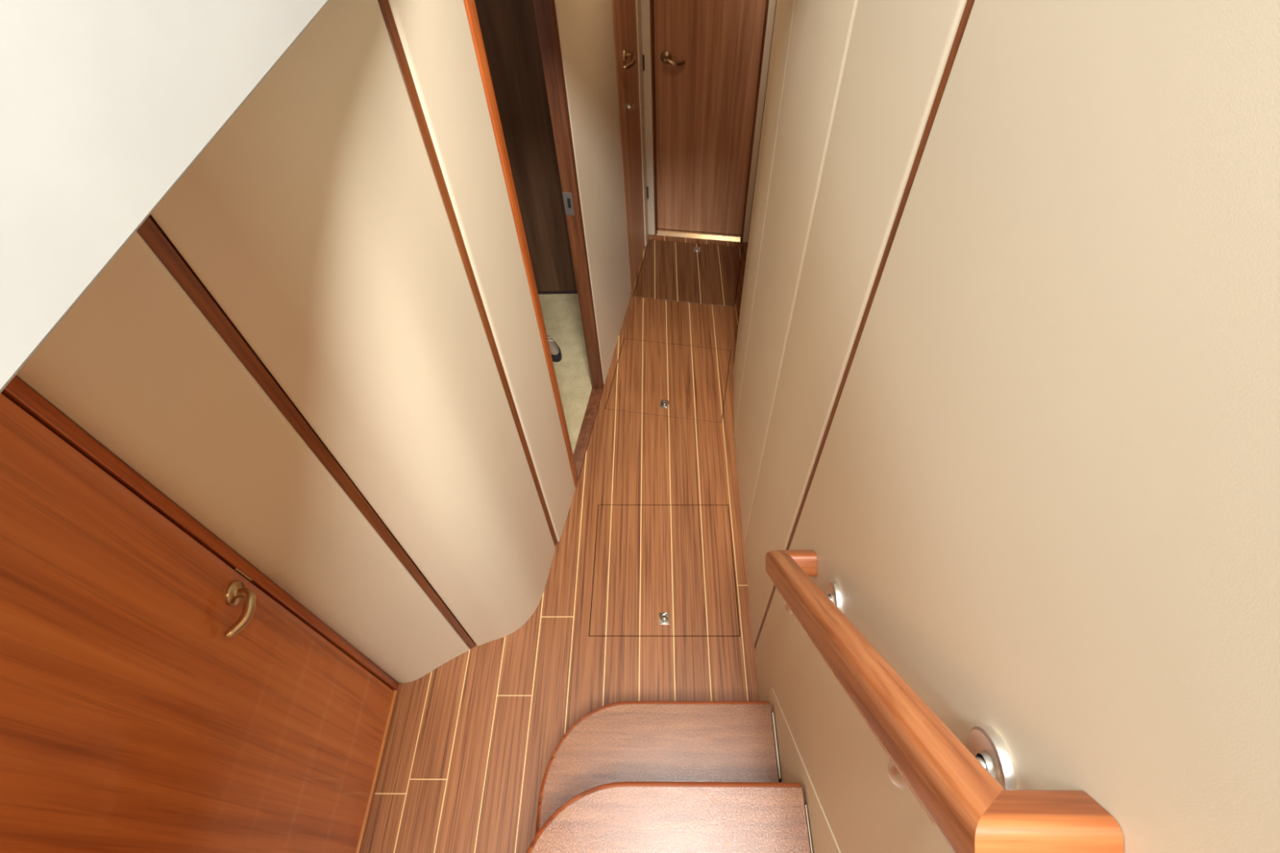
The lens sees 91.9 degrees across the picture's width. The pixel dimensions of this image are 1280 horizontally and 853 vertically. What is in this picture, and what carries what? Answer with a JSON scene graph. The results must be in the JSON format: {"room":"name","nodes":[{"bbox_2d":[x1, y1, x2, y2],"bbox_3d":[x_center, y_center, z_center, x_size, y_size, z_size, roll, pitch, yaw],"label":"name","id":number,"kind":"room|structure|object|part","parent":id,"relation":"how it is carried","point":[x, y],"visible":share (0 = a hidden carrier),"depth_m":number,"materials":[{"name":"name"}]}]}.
{"room":"ship interior","nodes":[
{"label":"ship interior","id":0,"kind":"room"},
{"bbox_2d":[0,0,328,393],"bbox_3d":[-0.375,0.097,0.133,0.030,0.200,2.600,-1,53,2],"label":"ceiling","id":1,"kind":"structure","parent":0,"point":[105,105],"depth_m":0.40,"materials":[{"name":"white paint"}]},
{"bbox_2d":[15,0,575,683],"bbox_3d":[-0.529,0.011,1.530,0.310,1.899,0.939,30,60,23],"label":"wall","id":2,"kind":"structure","parent":0,"point":[316,219],"depth_m":1.11,"materials":[{"name":"beige paint"}]},
{"bbox_2d":[0,393,393,852],"bbox_3d":[-0.843,0.594,1.110,0.086,1.838,0.708,-1,53,2],"label":"door","id":3,"kind":"structure","parent":2,"relation":"in","point":[154,699],"depth_m":1.07,"materials":[{"name":"brown wood"}]},
{"bbox_3d":[-0.821,0.384,1.275,0.050,0.034,0.100,-1,53,2],"label":"handle","id":4,"kind":"part","parent":3,"relation":"part of","materials":[{"name":"gold metal"}]},
{"bbox_3d":[-0.856,0.318,1.328,0.016,0.063,0.004,-1,53,2],"label":"strike plate","id":5,"kind":"part","parent":3,"relation":"part of","materials":[{"name":"gold metal"}]},
{"bbox_2d":[0,375,399,690],"bbox_3d":[-0.867,0.298,1.326,0.041,1.896,0.024,-1,53,2],"label":"trim","id":6,"kind":"structure","parent":2,"relation":"attached to","point":[17,391],"depth_m":1.11,"materials":[{"name":"orange wood"}]},
{"bbox_3d":[-0.741,0.243,1.362,0.258,1.896,0.038,-21,55,-13],"label":"wall panel","id":7,"kind":"part","parent":2,"relation":"part of","materials":[{"name":"beige paint"}]},
{"bbox_2d":[137,214,475,648],"bbox_3d":[-0.619,0.186,1.399,0.023,1.896,0.014,-24,55,-15],"label":"trim","id":8,"kind":"structure","parent":2,"relation":"attached to","point":[149,230],"depth_m":1.06,"materials":[{"name":"brown wood"}]},
{"bbox_3d":[-0.448,0.052,1.494,0.107,1.896,0.443,26,58,21],"label":"wall panel","id":9,"kind":"part","parent":2,"relation":"part of","materials":[{"name":"beige paint"}]},
{"bbox_2d":[355,689,398,852],"bbox_3d":[-0.832,1.184,1.831,0.046,0.019,0.767,-1,53,2],"label":"trim","id":10,"kind":"structure","parent":2,"relation":"attached to","point":[362,833],"depth_m":1.91,"materials":[{"name":"brown wood"}]},
{"bbox_2d":[377,0,557,545],"bbox_3d":[-0.362,-0.128,1.627,0.014,1.896,0.019,26,58,21],"label":"trim","id":11,"kind":"structure","parent":2,"relation":"attached to","point":[384,6],"depth_m":1.24,"materials":[{"name":"brown wood"}]},
{"bbox_3d":[-0.331,-0.229,1.704,0.019,1.896,0.249,8,53,9],"label":"wall panel","id":12,"kind":"part","parent":2,"relation":"part of","materials":[{"name":"beige paint"}]},
{"bbox_2d":[463,0,604,487],"bbox_3d":[-0.275,-0.548,1.946,0.055,1.896,0.554,6,53,8],"label":"door frame","id":13,"kind":"structure","parent":2,"relation":"in","point":[544,10],"depth_m":1.89,"materials":[{"name":"orange wood"}]},
{"bbox_3d":[-0.240,-0.750,2.085,0.031,0.084,0.003,6,53,8],"label":"strike plate","id":14,"kind":"part","parent":13,"relation":"part of","materials":[{"name":"metal"}]},
{"bbox_3d":[-0.236,0.023,2.696,0.050,0.011,0.487,6,53,8],"label":"sill","id":15,"kind":"part","parent":13,"relation":"part of","materials":[{"name":"brown wood"}]},
{"bbox_2d":[474,0,577,291],"bbox_3d":[-0.840,-1.287,2.536,1.376,1.894,0.035,0,53,3],"label":"wall","id":16,"kind":"structure","parent":0,"point":[508,28],"depth_m":2.57,"materials":[{"name":"brown wood"}]},
{"bbox_2d":[360,228,759,852],"bbox_3d":[-0.481,0.537,2.357,2.650,0.064,4.600,-1,53,2],"label":"floor","id":17,"kind":"structure","parent":0,"point":[472,741],"depth_m":2.10,"materials":[{"name":"brown wood"}]},
{"bbox_2d":[546,333,561,362],"bbox_3d":[-0.465,-0.423,2.994,0.087,0.090,0.270,-30,57,-19],"label":"shoe","id":18,"kind":"object","parent":17,"relation":"on","point":[555,350],"visible":0.33,"depth_m":2.95,"materials":[{"name":"black rubber"}]},
{"bbox_2d":[589,505,739,636],"bbox_3d":[0.087,0.523,2.314,0.520,0.029,0.524,-1,53,2],"label":"floor hatch","id":19,"kind":"object","parent":17,"relation":"on","point":[660,571],"visible":1,"depth_m":2.29,"materials":[{"name":"brown wood"}]},
{"bbox_2d":[605,338,730,422],"bbox_3d":[0.139,-0.221,2.881,0.522,0.029,0.446,7,53,8],"label":"floor hatch","id":20,"kind":"object","parent":17,"relation":"on","point":[651,378],"visible":0.99,"depth_m":2.86,"materials":[{"name":"brown wood"}]},
{"bbox_2d":[526,688,840,852],"bbox_3d":[0.030,0.839,1.001,0.638,1.690,1.083,-1,53,2],"label":"staircase","id":21,"kind":"structure","parent":17,"relation":"on","point":[627,776],"depth_m":1.45,"materials":[{"name":"brown wood"}]},
{"bbox_2d":[632,240,742,306],"bbox_3d":[0.267,-0.831,3.342,0.527,0.029,0.492,7,53,8],"label":"floor hatch","id":22,"kind":"object","parent":17,"relation":"on","point":[673,271],"visible":0.99,"depth_m":3.33,"materials":[{"name":"brown wood"}]},
{"bbox_2d":[554,0,631,383],"bbox_3d":[-0.168,-1.020,2.301,0.058,1.899,0.639,7,53,8],"label":"wall","id":23,"kind":"structure","parent":0,"point":[585,27],"depth_m":2.26,"materials":[{"name":"beige paint"}]},
{"bbox_2d":[611,0,648,292],"bbox_3d":[-0.028,-1.462,2.631,0.094,1.890,0.492,8,53,9],"label":"door","id":24,"kind":"structure","parent":23,"relation":"in","point":[624,11],"depth_m":2.72,"materials":[{"name":"brown wood"}]},
{"bbox_3d":[-0.040,-1.435,2.432,0.048,0.034,0.101,4,53,6],"label":"handle","id":25,"kind":"part","parent":24,"relation":"part of","materials":[{"name":"gold metal"}]},
{"bbox_3d":[-0.041,-1.347,2.608,0.030,0.038,0.038,7,53,8],"label":"lock knob","id":26,"kind":"part","parent":24,"relation":"part of","materials":[{"name":"silver metal"}]},
{"bbox_2d":[662,228,739,235],"bbox_3d":[0.320,-1.703,2.801,1.200,1.899,0.035,7,53,8],"label":"wall","id":27,"kind":"structure","parent":0,"point":[663,228],"depth_m":3.54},
{"bbox_2d":[635,0,648,245],"bbox_3d":[-0.014,-1.622,2.755,0.039,1.894,0.077,7,53,8],"label":"trim","id":28,"kind":"structure","parent":27,"relation":"attached to","point":[638,16],"depth_m":2.92,"materials":[{"name":"beige paint"}]},
{"bbox_2d":[640,0,655,235],"bbox_3d":[0.033,-1.696,2.810,0.044,1.894,0.060,7,53,8],"label":"trim","id":29,"kind":"structure","parent":27,"relation":"attached to","point":[645,4],"depth_m":2.98,"materials":[{"name":"beige paint"}]},
{"bbox_2d":[650,0,768,242],"bbox_3d":[0.297,-1.653,2.766,0.497,1.893,0.086,7,53,8],"label":"door","id":30,"kind":"structure","parent":27,"relation":"in","point":[707,55],"depth_m":2.96,"materials":[{"name":"brown wood"}]},
{"bbox_3d":[0.152,-1.644,2.791,0.101,0.034,0.048,10,54,10],"label":"handle","id":31,"kind":"part","parent":30,"relation":"part of","materials":[{"name":"gold metal"}]},
{"bbox_2d":[733,0,777,363],"bbox_3d":[0.506,-1.262,2.454,0.026,1.899,0.990,7,53,8],"label":"wall","id":32,"kind":"structure","parent":0,"point":[776,0],"depth_m":2.11,"materials":[{"name":"beige paint"}]},
{"bbox_2d":[742,0,776,242],"bbox_3d":[0.560,-1.630,2.734,0.034,1.894,0.060,7,53,8],"label":"trim","id":33,"kind":"structure","parent":32,"relation":"attached to","point":[771,6],"depth_m":2.90,"materials":[{"name":"beige paint"}]},
{"bbox_2d":[733,0,1279,852],"bbox_3d":[0.394,0.378,1.040,0.100,2.160,3.271,-1,53,2],"label":"wall","id":34,"kind":"structure","parent":0,"point":[1044,490],"depth_m":0.50,"materials":[{"name":"beige paint"}]},
{"bbox_3d":[0.386,-0.761,1.911,0.020,2.158,0.406,2,53,4],"label":"wall panel","id":35,"kind":"part","parent":34,"relation":"part of","materials":[{"name":"beige paint"}]},
{"bbox_3d":[0.366,-0.403,1.638,0.023,2.158,0.488,-1,53,2],"label":"wall panel","id":36,"kind":"part","parent":34,"relation":"part of","materials":[{"name":"beige paint"}]},
{"bbox_3d":[0.360,-0.058,1.374,0.020,2.158,0.374,-1,53,2],"label":"wall panel","id":37,"kind":"part","parent":34,"relation":"part of","materials":[{"name":"beige paint"}]},
{"bbox_2d":[754,0,974,648],"bbox_3d":[0.358,0.097,1.256,0.019,2.158,0.014,-1,53,2],"label":"trim","id":38,"kind":"structure","parent":34,"relation":"attached to","point":[969,4],"depth_m":0.80,"materials":[{"name":"brown wood"}]},
{"bbox_2d":[765,550,1124,852],"bbox_3d":[0.287,0.281,0.839,0.097,0.694,0.560,-1,53,2],"label":"handrail","id":39,"kind":"object","parent":34,"relation":"attached to","point":[971,794],"visible":1,"depth_m":0.52,"materials":[{"name":"brown wood"}]},
{"bbox_3d":[0.298,0.314,1.097,0.084,0.049,0.033,-1,53,2],"label":"arm","id":40,"kind":"part","parent":39,"relation":"part of","materials":[{"name":"wood"}]},
{"bbox_3d":[0.262,0.281,0.840,0.047,0.694,0.560,-1,53,2],"label":"rail","id":41,"kind":"part","parent":39,"relation":"part of","materials":[{"name":"brown wood"}]},
{"bbox_3d":[0.279,0.322,0.582,0.084,0.049,0.033,-1,53,2],"label":"arm","id":42,"kind":"part","parent":39,"relation":"part of","materials":[{"name":"wood"}]}
]}

